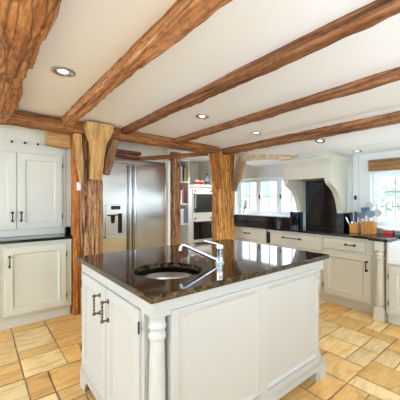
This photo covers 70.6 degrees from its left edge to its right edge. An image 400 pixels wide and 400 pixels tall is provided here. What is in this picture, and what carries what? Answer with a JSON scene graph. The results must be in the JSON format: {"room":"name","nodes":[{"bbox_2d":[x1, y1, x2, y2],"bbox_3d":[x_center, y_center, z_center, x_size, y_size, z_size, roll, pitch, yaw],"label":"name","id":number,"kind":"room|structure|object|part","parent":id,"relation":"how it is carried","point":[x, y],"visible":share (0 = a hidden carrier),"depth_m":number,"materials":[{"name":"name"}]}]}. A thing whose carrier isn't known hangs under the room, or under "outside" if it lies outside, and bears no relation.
{"room":"kitchen","nodes":[
{"label":"kitchen","id":0,"kind":"room"},
{"bbox_2d":[116,143,167,245],"bbox_3d":[-1.343,0.217,4.776,1.420,2.220,0.860,0,0,-39],"label":"wall niche","id":1,"kind":"object","parent":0,"point":[145,151],"visible":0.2,"depth_m":4.73,"materials":[{"name":"beige paint"}]},
{"bbox_2d":[0,299,399,399],"bbox_3d":[-1.228,1.357,1.257,8.850,0.060,7.497,0,0,-39],"label":"floor","id":2,"kind":"structure","parent":0,"point":[41,360],"depth_m":2.35,"materials":[{"name":"tile"}]},
{"bbox_2d":[0,239,70,330],"bbox_3d":[-2.204,0.883,3.020,1.422,0.888,0.669,0,0,-39],"label":"base cabinet","id":3,"kind":"object","parent":2,"relation":"on","point":[35,277],"visible":0.98,"depth_m":3.02,"materials":[{"name":"beige paint"}]},
{"bbox_2d":[0,233,72,243],"bbox_3d":[-2.184,0.422,3.045,1.485,0.030,0.655,0,0,-39],"label":"countertop","id":4,"kind":"structure","parent":3,"relation":"on","point":[34,238],"depth_m":3.08,"materials":[{"name":"black stone"}]},
{"bbox_2d":[0,125,65,237],"bbox_3d":[-2.248,-0.236,3.160,1.330,1.283,0.396,0,0,-39],"label":"upper cabinet","id":5,"kind":"object","parent":4,"relation":"on","point":[32,173],"visible":0.97,"depth_m":3.23,"materials":[{"name":"beige paint"}]},
{"bbox_3d":[-2.224,-0.103,3.000,0.457,0.860,0.021,0,0,-39],"label":"door","id":6,"kind":"part","parent":5,"relation":"part of","materials":[{"name":"beige paint"}]},
{"bbox_3d":[-1.859,-0.103,3.291,0.456,0.860,0.021,0,0,-39],"label":"door","id":7,"kind":"part","parent":5,"relation":"part of","materials":[{"name":"beige paint"}]},
{"bbox_2d":[65,227,70,233],"bbox_3d":[-1.616,0.366,3.463,0.075,0.078,0.050,0,0,-39],"label":"granite upstand","id":8,"kind":"object","parent":4,"relation":"on","point":[67,229],"visible":0.74,"depth_m":3.43,"materials":[{"name":"black stone"}]},
{"bbox_2d":[70,121,118,314],"bbox_3d":[-1.215,0.230,3.324,0.521,2.195,0.529,0,0,-39],"label":"timber post","id":9,"kind":"object","parent":2,"relation":"on","point":[92,154],"visible":0.92,"depth_m":3.27,"materials":[{"name":"brown wood"}]},
{"bbox_2d":[45,131,70,149],"bbox_3d":[-1.655,-0.698,3.284,0.247,0.179,0.172,0,0,-39],"label":"stub","id":10,"kind":"object","parent":9,"relation":"attached to","point":[52,139],"visible":0.84,"depth_m":3.22,"materials":[{"name":"brown wood"}]},
{"bbox_2d":[77,182,80,190],"bbox_3d":[-1.398,-0.160,3.259,0.044,0.095,0.030,0,0,-39],"label":"light switch","id":11,"kind":"object","parent":9,"relation":"attached to","point":[78,183],"visible":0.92,"depth_m":3.25,"materials":[{"name":"white paint"}]},
{"bbox_3d":[-1.331,0.282,3.416,0.278,2.090,0.239,0,0,-39],"label":"post","id":12,"kind":"part","parent":9,"relation":"part of","materials":[{"name":"brown wood"}]},
{"bbox_2d":[4,110,218,153],"bbox_3d":[-1.555,-0.809,3.018,4.536,0.141,0.198,1,-1,-38],"label":"crossbeam","id":13,"kind":"object","parent":9,"relation":"on","point":[21,119],"visible":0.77,"depth_m":3.33,"materials":[{"name":"brown wood"}]},
{"bbox_2d":[102,158,165,253],"bbox_3d":[-1.247,0.340,4.620,1.195,1.935,0.824,0,0,-39],"label":"refrigerator","id":14,"kind":"object","parent":2,"relation":"on","point":[134,191],"visible":0.64,"depth_m":4.32,"materials":[{"name":"silver metal"}]},
{"bbox_3d":[-1.268,0.302,4.162,0.260,0.490,0.012,0,0,-39],"label":"dispenser frame","id":15,"kind":"part","parent":14,"relation":"part of","materials":[{"name":"silver metal"}]},
{"bbox_3d":[-1.302,0.325,4.187,0.568,1.755,0.069,0,0,-39],"label":"door","id":16,"kind":"part","parent":14,"relation":"part of","materials":[{"name":"silver metal"}]},
{"bbox_2d":[115,154,140,159],"bbox_3d":[-1.253,-0.667,4.246,0.760,0.054,0.104,1,-1,-39],"label":"lintel beam","id":17,"kind":"structure","parent":14,"relation":"on","point":[116,155],"depth_m":4.32,"materials":[{"name":"red wood"}]},
{"bbox_2d":[116,149,140,155],"bbox_3d":[-1.252,-0.740,4.246,0.760,0.059,0.104,1,-1,-39],"label":"lintel beam","id":18,"kind":"structure","parent":17,"relation":"on","point":[119,151],"depth_m":4.31,"materials":[{"name":"red wood"}]},
{"bbox_3d":[-1.062,0.240,4.287,0.038,1.575,0.074,0,0,-39],"label":"handle","id":19,"kind":"part","parent":14,"relation":"part of","materials":[{"name":"silver metal"}]},
{"bbox_3d":[-0.999,0.240,4.337,0.038,1.575,0.074,0,0,-39],"label":"handle","id":20,"kind":"part","parent":14,"relation":"part of","materials":[{"name":"silver metal"}]},
{"bbox_3d":[-0.833,0.325,4.561,0.621,1.755,0.069,0,0,-39],"label":"door","id":21,"kind":"part","parent":14,"relation":"part of","materials":[{"name":"silver metal"}]},
{"bbox_2d":[170,152,180,245],"bbox_3d":[-0.426,0.250,4.893,0.174,2.155,0.110,0,0,-39],"label":"timber post","id":22,"kind":"object","parent":2,"relation":"on","point":[175,163],"visible":0.74,"depth_m":4.85,"materials":[{"name":"brown wood"}]},
{"bbox_2d":[141,153,207,160],"bbox_3d":[-0.405,-0.704,4.507,1.068,0.148,0.078,0,0,-4],"label":"tie beam","id":23,"kind":"structure","parent":22,"relation":"on","point":[183,155],"depth_m":4.47,"materials":[{"name":"brown wood"}]},
{"bbox_2d":[168,159,189,245],"bbox_3d":[-0.532,0.257,5.813,0.380,2.140,0.550,0,0,-39],"label":"bookshelf","id":24,"kind":"object","parent":2,"relation":"on","point":[184,228],"visible":0.19,"depth_m":5.72,"materials":[{"name":"white paint"}]},
{"bbox_2d":[181,209,183,223],"bbox_3d":[-0.411,0.317,5.711,0.050,0.300,0.200,0,0,-39],"label":"book","id":25,"kind":"object","parent":24,"relation":"on","point":[182,210],"visible":0.52,"depth_m":5.63,"materials":[{"name":"beige paper"}]},
{"bbox_2d":[181,165,183,181],"bbox_3d":[-0.393,-0.538,5.726,0.045,0.330,0.200,0,0,-39],"label":"book","id":26,"kind":"object","parent":24,"relation":"on","point":[181,165],"visible":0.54,"depth_m":5.65,"materials":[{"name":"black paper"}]},
{"bbox_2d":[181,188,183,203],"bbox_3d":[-0.397,-0.093,5.722,0.050,0.320,0.200,0,0,-39],"label":"book","id":27,"kind":"object","parent":24,"relation":"on","point":[182,189],"visible":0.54,"depth_m":5.65,"materials":[{"name":"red paper"}]},
{"bbox_2d":[190,162,211,242],"bbox_3d":[-0.125,0.235,6.122,0.638,2.184,0.575,0,0,-39],"label":"housing","id":28,"kind":"object","parent":2,"relation":"on","point":[193,166],"visible":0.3,"depth_m":5.98,"materials":[{"name":"white paint"}]},
{"bbox_2d":[190,185,211,186],"bbox_3d":[-0.125,-0.299,6.122,0.638,0.032,0.575,0,0,-39],"label":"shelf","id":29,"kind":"object","parent":28,"relation":"attached to","point":[190,185],"depth_m":5.86,"materials":[{"name":"white paint"}]},
{"bbox_2d":[192,216,211,242],"bbox_3d":[-0.070,0.607,6.093,0.542,0.550,0.529,0,0,-39],"label":"oven","id":30,"kind":"object","parent":28,"relation":"in","point":[201,228],"visible":0.7,"depth_m":5.89,"materials":[{"name":"white paint"}]},
{"bbox_3d":[0.056,0.375,5.935,0.542,0.085,0.031,0,0,-39],"label":"control panel","id":31,"kind":"part","parent":30,"relation":"part of","materials":[{"name":"white paint"}]},
{"bbox_3d":[0.067,0.620,5.921,0.502,0.375,0.004,0,0,-39],"label":"door glass","id":32,"kind":"part","parent":30,"relation":"part of","materials":[{"name":"black glass"}]},
{"bbox_2d":[192,189,211,215],"bbox_3d":[-0.070,0.046,6.093,0.542,0.562,0.529,0,0,-39],"label":"oven","id":33,"kind":"object","parent":28,"relation":"in","point":[201,198],"visible":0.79,"depth_m":5.89,"materials":[{"name":"white paint"}]},
{"bbox_3d":[0.056,-0.192,5.935,0.542,0.085,0.031,0,0,-39],"label":"control panel","id":34,"kind":"part","parent":33,"relation":"part of","materials":[{"name":"white paint"}]},
{"bbox_3d":[0.067,0.059,5.921,0.502,0.387,0.004,0,0,-39],"label":"door glass","id":35,"kind":"part","parent":33,"relation":"part of","materials":[{"name":"black glass"}]},
{"bbox_2d":[205,174,209,184],"bbox_3d":[0.154,-0.450,6.162,0.112,0.267,0.112,0,0,-39],"label":"glass bottle","id":36,"kind":"object","parent":28,"relation":"on","point":[207,180],"visible":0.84,"depth_m":6.12,"materials":[{"name":"blue"}]},
{"bbox_2d":[80,260,325,399],"bbox_3d":[0.022,0.883,2.061,1.522,0.888,1.057,0,0,-39],"label":"kitchen island","id":37,"kind":"object","parent":2,"relation":"on","point":[257,338],"visible":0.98,"depth_m":1.56,"materials":[{"name":"beige paint"}]},
{"bbox_3d":[-0.686,0.840,1.813,0.019,0.665,0.460,0,0,-39],"label":"door","id":38,"kind":"part","parent":37,"relation":"part of","materials":[{"name":"beige paint"}]},
{"bbox_3d":[-0.619,0.622,1.681,0.048,0.130,0.025,0,0,-39],"label":"handle","id":39,"kind":"part","parent":37,"relation":"part of","materials":[{"name":"grey metal"}]},
{"bbox_3d":[-0.534,0.622,1.576,0.048,0.130,0.025,0,0,-39],"label":"handle","id":40,"kind":"part","parent":37,"relation":"part of","materials":[{"name":"grey metal"}]},
{"bbox_3d":[-0.408,0.840,1.466,0.019,0.665,0.410,0,0,-39],"label":"door","id":41,"kind":"part","parent":37,"relation":"part of","materials":[{"name":"beige paint"}]},
{"bbox_2d":[141,272,193,278],"bbox_3d":[-0.187,0.526,1.657,0.397,0.112,0.397,0,0,-39],"label":"sink","id":42,"kind":"object","parent":37,"relation":"in","point":[161,275],"visible":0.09,"depth_m":1.83,"materials":[{"name":"silver metal"}]},
{"bbox_2d":[76,239,328,303],"bbox_3d":[0.038,0.423,2.081,1.506,0.031,1.104,0,0,-39],"label":"island countertop","id":43,"kind":"structure","parent":37,"relation":"on","point":[242,260],"depth_m":1.82,"materials":[{"name":"brown stone"}]},
{"bbox_2d":[178,240,223,263],"bbox_3d":[0.009,0.329,1.785,0.305,0.155,0.060,0,0,-17],"label":"tap","id":44,"kind":"object","parent":43,"relation":"on","point":[218,259],"visible":1,"depth_m":1.79,"materials":[{"name":"silver metal"}]},
{"bbox_3d":[-0.002,0.333,1.772,0.277,0.142,0.026,0,0,-21],"label":"spout","id":45,"kind":"part","parent":44,"relation":"part of","materials":[{"name":"silver metal"}]},
{"bbox_3d":[0.041,1.197,2.077,1.468,0.024,1.055,0,0,-39],"label":"moulding","id":46,"kind":"part","parent":37,"relation":"part of","materials":[{"name":"beige paint"}]},
{"bbox_3d":[0.124,0.827,1.476,0.575,0.630,0.013,0,0,-39],"label":"panel","id":47,"kind":"part","parent":37,"relation":"part of","materials":[{"name":"beige paint"}]},
{"bbox_3d":[0.367,0.841,1.669,1.270,0.687,0.012,0,0,-39],"label":"frame","id":48,"kind":"part","parent":37,"relation":"part of","materials":[{"name":"beige paint"}]},
{"bbox_3d":[0.626,0.827,1.877,0.590,0.630,0.013,0,0,-39],"label":"panel","id":49,"kind":"part","parent":37,"relation":"part of","materials":[{"name":"beige paint"}]},
{"bbox_2d":[209,151,245,240],"bbox_3d":[0.431,0.285,4.467,0.703,2.085,0.372,0,0,-39],"label":"timber post","id":50,"kind":"object","parent":2,"relation":"on","point":[226,177],"visible":0.77,"depth_m":4.42,"materials":[{"name":"brown wood"}]},
{"bbox_3d":[0.372,0.285,4.519,0.353,2.085,0.217,0,0,-39],"label":"post","id":51,"kind":"part","parent":50,"relation":"part of","materials":[{"name":"brown wood"}]},
{"bbox_2d":[234,226,266,244],"bbox_3d":[0.783,0.888,5.049,0.538,0.878,1.285,0,0,-39],"label":"base cabinet","id":52,"kind":"object","parent":2,"relation":"on","point":[246,234],"visible":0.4,"depth_m":4.64,"materials":[{"name":"beige paint"}]},
{"bbox_3d":[0.816,0.560,4.669,0.022,0.155,0.560,0,0,-39],"label":"drawer","id":53,"kind":"part","parent":52,"relation":"part of","materials":[{"name":"beige paint"}]},
{"bbox_3d":[0.815,0.932,4.668,0.026,0.540,0.560,0,0,-39],"label":"door","id":54,"kind":"part","parent":52,"relation":"part of","materials":[{"name":"beige paint"}]},
{"bbox_2d":[267,229,269,244],"bbox_3d":[1.232,0.888,4.530,0.482,0.878,0.080,0,0,-39],"label":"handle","id":55,"kind":"object","parent":2,"relation":"on","point":[268,231],"visible":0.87,"depth_m":4.39,"materials":[{"name":"black metal"}]},
{"bbox_2d":[270,230,324,300],"bbox_3d":[1.499,0.888,4.151,0.538,0.878,0.842,0,0,-39],"label":"base cabinet","id":56,"kind":"object","parent":2,"relation":"on","point":[285,239],"visible":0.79,"depth_m":3.92,"materials":[{"name":"beige paint"}]},
{"bbox_3d":[1.336,0.572,4.019,0.022,0.180,0.785,0,0,-39],"label":"drawer","id":57,"kind":"part","parent":56,"relation":"part of","materials":[{"name":"beige paint"}]},
{"bbox_2d":[209,221,399,241],"bbox_3d":[1.494,0.432,4.116,0.620,0.031,3.730,0,0,-39],"label":"countertop","id":58,"kind":"structure","parent":56,"relation":"on","point":[380,237],"depth_m":3.76,"materials":[{"name":"black stone"}]},
{"bbox_2d":[234,215,289,225],"bbox_3d":[1.039,0.350,5.161,0.027,0.131,1.530,0,0,-39],"label":"granite upstand","id":59,"kind":"object","parent":58,"relation":"on","point":[240,218],"visible":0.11,"depth_m":5.03,"materials":[{"name":"black stone"}]},
{"bbox_2d":[348,212,352,230],"bbox_3d":[2.067,0.291,3.873,0.027,0.248,0.055,0,0,-39],"label":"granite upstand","id":60,"kind":"object","parent":58,"relation":"on","point":[349,220],"visible":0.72,"depth_m":3.87,"materials":[{"name":"black stone"}]},
{"bbox_2d":[350,223,360,232],"bbox_3d":[1.987,0.353,3.611,0.110,0.125,0.095,0,0,-39],"label":"knife block","id":61,"kind":"object","parent":58,"relation":"on","point":[354,227],"visible":1,"depth_m":3.58,"materials":[{"name":"brown wood"}]},
{"bbox_2d":[362,221,376,233],"bbox_3d":[2.107,0.340,3.508,0.120,0.150,0.125,0,0,-39],"label":"box","id":62,"kind":"object","parent":58,"relation":"on","point":[368,227],"visible":0.94,"depth_m":3.47,"materials":[{"name":"brown wood"}]},
{"bbox_2d":[358,212,364,221],"bbox_3d":[2.027,0.270,3.552,0.019,0.260,0.104,0,0,-39],"label":"spatula","id":63,"kind":"object","parent":62,"relation":"in","point":[361,215],"visible":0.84,"depth_m":3.54,"materials":[{"name":"silver metal"}]},
{"bbox_2d":[361,207,368,221],"bbox_3d":[2.075,0.242,3.555,0.019,0.316,0.102,0,0,-39],"label":"spatula","id":64,"kind":"object","parent":62,"relation":"in","point":[364,209],"visible":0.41,"depth_m":3.55,"materials":[{"name":"silver metal"}]},
{"bbox_2d":[365,202,372,210],"bbox_3d":[2.116,0.209,3.543,0.019,0.380,0.092,0,0,-39],"label":"spoon","id":65,"kind":"object","parent":62,"relation":"in","point":[368,204],"visible":0.7,"depth_m":3.54,"materials":[{"name":"silver metal"}]},
{"bbox_2d":[366,211,374,221],"bbox_3d":[2.093,0.264,3.462,0.029,0.271,0.111,0,0,-39],"label":"ladle","id":66,"kind":"object","parent":62,"relation":"in","point":[370,214],"visible":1,"depth_m":3.45,"materials":[{"name":"silver metal"}]},
{"bbox_2d":[374,209,381,222],"bbox_3d":[2.153,0.254,3.434,0.010,0.292,0.115,0,0,-39],"label":"spoon","id":67,"kind":"object","parent":62,"relation":"in","point":[378,212],"visible":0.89,"depth_m":3.43,"materials":[{"name":"silver metal"}]},
{"bbox_2d":[383,229,394,234],"bbox_3d":[2.317,0.385,3.461,0.086,0.060,0.114,0,0,-39],"label":"tub","id":68,"kind":"object","parent":58,"relation":"on","point":[385,231],"visible":0.88,"depth_m":3.43,"materials":[{"name":"red plastic"}]},
{"bbox_2d":[388,240,399,264],"bbox_3d":[2.378,0.560,2.899,0.465,0.221,0.644,0,0,-39],"label":"sink","id":69,"kind":"object","parent":58,"relation":"in","point":[394,246],"visible":1,"depth_m":2.96,"materials":[{"name":"white ceramic"}]},
{"bbox_3d":[1.459,0.945,3.861,0.026,0.515,0.385,0,0,-39],"label":"door","id":70,"kind":"part","parent":56,"relation":"part of","materials":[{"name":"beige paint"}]},
{"bbox_2d":[323,235,373,314],"bbox_3d":[1.950,0.888,3.586,0.538,0.878,0.601,0,0,-39],"label":"base cabinet","id":71,"kind":"object","parent":2,"relation":"on","point":[348,272],"visible":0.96,"depth_m":3.42,"materials":[{"name":"beige paint"}]},
{"bbox_3d":[1.768,0.547,3.478,0.022,0.130,0.501,0,0,-39],"label":"drawer","id":72,"kind":"part","parent":71,"relation":"part of","materials":[{"name":"beige paint"}]},
{"bbox_3d":[1.785,0.915,3.453,0.026,0.555,0.561,0,0,-39],"label":"door","id":73,"kind":"part","parent":71,"relation":"part of","materials":[{"name":"beige paint"}]},
{"bbox_2d":[373,241,387,322],"bbox_3d":[2.171,0.888,3.275,0.580,0.878,0.154,0,0,-39],"label":"pillar","id":74,"kind":"structure","parent":2,"relation":"on","point":[379,309],"depth_m":3.09,"materials":[{"name":"beige paint"}]},
{"bbox_2d":[386,239,399,324],"bbox_3d":[2.438,0.888,2.935,0.586,0.878,0.706,0,0,-39],"label":"base cabinet","id":75,"kind":"object","parent":2,"relation":"on","point":[392,270],"visible":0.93,"depth_m":2.99,"materials":[{"name":"beige paint"}]},
{"bbox_3d":[2.117,0.945,2.889,0.026,0.505,0.315,0,0,-39],"label":"door","id":76,"kind":"part","parent":75,"relation":"part of","materials":[{"name":"beige paint"}]},
{"bbox_2d":[16,0,399,166],"bbox_3d":[-1.107,-0.825,1.227,8.800,0.455,7.300,0,0,-39],"label":"ceiling","id":77,"kind":"structure","parent":0,"point":[87,37],"depth_m":1.90,"materials":[{"name":"white paint"}]},
{"bbox_2d":[0,0,61,124],"bbox_3d":[-0.638,-0.822,0.956,0.400,0.225,4.290,0,0,-39],"label":"joist","id":78,"kind":"object","parent":77,"relation":"attached to","point":[24,24],"visible":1,"depth_m":1.27,"materials":[{"name":"brown wood"}]},
{"bbox_2d":[50,66,75,76],"bbox_3d":[-0.939,-0.880,1.938,0.156,0.009,0.156,2,-1,-39],"label":"recessed light","id":79,"kind":"object","parent":77,"relation":"in","point":[58,70],"visible":1,"depth_m":1.93,"materials":[{"name":"silver metal"}]},
{"bbox_2d":[62,0,232,124],"bbox_3d":[-0.104,-0.845,1.331,0.123,0.109,4.210,0,0,-38],"label":"joist","id":80,"kind":"object","parent":77,"relation":"attached to","point":[183,16],"visible":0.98,"depth_m":1.49,"materials":[{"name":"brown wood"}]},
{"bbox_2d":[195,114,208,118],"bbox_3d":[0.022,-0.846,2.858,0.136,0.009,0.136,2,-1,-39],"label":"recessed light","id":81,"kind":"object","parent":77,"relation":"in","point":[202,116],"visible":1,"depth_m":2.85,"materials":[{"name":"silver metal"}]},
{"bbox_2d":[251,131,261,134],"bbox_3d":[0.694,-0.823,3.458,0.132,0.009,0.132,2,-1,-39],"label":"recessed light","id":82,"kind":"object","parent":77,"relation":"in","point":[255,132],"visible":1,"depth_m":3.45,"materials":[{"name":"silver metal"}]},
{"bbox_2d":[121,0,399,134],"bbox_3d":[0.399,-0.833,1.732,0.100,0.097,4.210,0,0,-38],"label":"joist","id":83,"kind":"object","parent":77,"relation":"attached to","point":[375,12],"visible":0.98,"depth_m":1.57,"materials":[{"name":"brown wood"}]},
{"bbox_2d":[234,153,297,160],"bbox_3d":[0.976,-0.670,4.256,0.954,0.182,0.076,0,0,29],"label":"beam","id":84,"kind":"structure","parent":77,"relation":"attached to","point":[244,156],"depth_m":4.24,"materials":[{"name":"brown wood"}]},
{"bbox_2d":[175,67,399,143],"bbox_3d":[0.983,-0.817,2.199,0.101,0.091,4.210,0,0,-38],"label":"joist","id":85,"kind":"object","parent":77,"relation":"attached to","point":[370,82],"visible":0.94,"depth_m":2.28,"materials":[{"name":"brown wood"}]},
{"bbox_2d":[222,111,399,154],"bbox_3d":[1.687,-0.758,2.760,0.136,0.109,4.210,0,0,-38],"label":"joist","id":86,"kind":"object","parent":77,"relation":"attached to","point":[392,118],"visible":1,"depth_m":3.11,"materials":[{"name":"brown wood"}]},
{"bbox_2d":[315,138,324,142],"bbox_3d":[1.464,-0.724,3.446,0.119,0.043,0.124,0,0,-44],"label":"recessed light","id":87,"kind":"object","parent":77,"relation":"in","point":[319,140],"visible":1,"depth_m":3.44,"materials":[{"name":"silver metal"}]},
{"bbox_2d":[198,150,399,232],"bbox_3d":[2.230,0.177,3.891,0.240,2.300,7.300,0,0,-39],"label":"wall","id":88,"kind":"structure","parent":0,"point":[250,172],"depth_m":3.89,"materials":[{"name":"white paint"}]},
{"bbox_2d":[234,177,292,217],"bbox_3d":[1.208,-0.063,5.091,0.200,0.690,1.450,0,0,-39],"label":"window","id":89,"kind":"structure","parent":88,"relation":"in","point":[258,212],"depth_m":5.19,"materials":[{"name":"white paint"}]},
{"bbox_2d":[240,200,246,213],"bbox_3d":[0.861,0.127,5.439,0.114,0.264,0.171,0,0,-39],"label":"sprig","id":90,"kind":"object","parent":89,"relation":"on","point":[244,206],"visible":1,"depth_m":5.42,"materials":[{"name":"white plant"}]},
{"bbox_3d":[1.180,0.271,5.069,0.129,0.022,1.450,0,0,-39],"label":"sill","id":91,"kind":"part","parent":89,"relation":"part of","materials":[{"name":"white paint"}]},
{"bbox_2d":[278,150,351,212],"bbox_3d":[1.615,-0.234,4.024,0.545,0.822,0.815,0,0,-39],"label":"hood","id":92,"kind":"object","parent":88,"relation":"attached to","point":[330,166],"visible":1,"depth_m":3.85,"materials":[{"name":"beige paint"}]},
{"bbox_3d":[1.615,-0.533,4.024,0.545,0.110,0.815,0,0,-39],"label":"crown moulding","id":93,"kind":"part","parent":92,"relation":"part of","materials":[{"name":"beige paint"}]},
{"bbox_2d":[290,180,347,230],"bbox_3d":[1.741,0.062,4.184,0.151,0.706,0.832,0,0,-39],"label":"backsplash","id":94,"kind":"structure","parent":88,"relation":"attached to","point":[321,212],"depth_m":4.20,"materials":[{"name":"black stone"}]},
{"bbox_3d":[1.819,0.062,4.187,0.024,0.706,0.535,0,0,-39],"label":"panel","id":95,"kind":"part","parent":94,"relation":"part of","materials":[{"name":"black stone"}]},
{"bbox_2d":[353,154,358,222],"bbox_3d":[2.110,-0.128,3.821,0.035,1.060,0.070,0,0,-39],"label":"trim","id":96,"kind":"structure","parent":88,"relation":"attached to","point":[355,157],"depth_m":3.80,"materials":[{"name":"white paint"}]},
{"bbox_2d":[368,157,399,171],"bbox_3d":[2.564,-0.451,3.336,0.128,0.155,1.015,0,0,-39],"label":"lintel","id":97,"kind":"object","parent":88,"relation":"attached to","point":[388,163],"visible":0.91,"depth_m":3.55,"materials":[{"name":"brown wood"}]},
{"bbox_2d":[373,171,399,229],"bbox_3d":[2.573,-0.003,3.365,0.220,0.730,0.950,0,0,-39],"label":"window","id":98,"kind":"structure","parent":88,"relation":"in","point":[395,225],"depth_m":3.69,"materials":[{"name":"white paint"}]},
{"bbox_3d":[2.545,0.351,3.343,0.149,0.022,0.950,0,0,-39],"label":"sill","id":99,"kind":"part","parent":98,"relation":"part of","materials":[{"name":"white paint"}]},
{"label":"outside","id":100,"kind":"structure","parent":0,"visible":0},
{"bbox_3d":[4.814,1.477,10.240,11.700,0.200,22.000,0,0,-39],"label":"ground","id":101,"kind":"structure","parent":100,"visible":0},
{"bbox_2d":[244,181,296,211],"bbox_3d":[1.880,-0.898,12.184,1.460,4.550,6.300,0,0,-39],"label":"brick house","id":102,"kind":"structure","parent":101,"relation":"on","point":[265,185],"depth_m":10.28,"materials":[{"name":"white paint"}]},
{"bbox_3d":[1.800,-0.598,11.161,0.020,0.990,0.500,0,0,-39],"label":"house pane","id":103,"kind":"part","parent":102,"relation":"part of","materials":[{"name":"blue glass"}]},
{"bbox_3d":[2.393,-0.598,10.419,0.020,0.990,0.500,0,0,-39],"label":"house pane","id":104,"kind":"part","parent":102,"relation":"part of","materials":[{"name":"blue glass"}]},
{"bbox_2d":[380,177,399,220],"bbox_3d":[4.721,0.067,6.975,1.861,2.621,2.469,0,0,-39],"label":"shrub","id":105,"kind":"object","parent":101,"relation":"on","point":[385,201],"visible":0.17,"depth_m":6.68,"materials":[{"name":"green plant"}]},
{"bbox_3d":[-3.841,0.207,2.231,5.780,2.240,0.120,0,0,-39],"label":"wall","id":106,"kind":"structure","parent":0,"visible":0},
{"bbox_2d":[66,143,70,226],"bbox_3d":[-1.710,0.222,3.641,0.101,2.210,0.335,0,0,-39],"label":"trim","id":107,"kind":"structure","parent":106,"relation":"attached to","point":[68,151],"depth_m":3.49,"materials":[{"name":"beige paint"}]}
]}

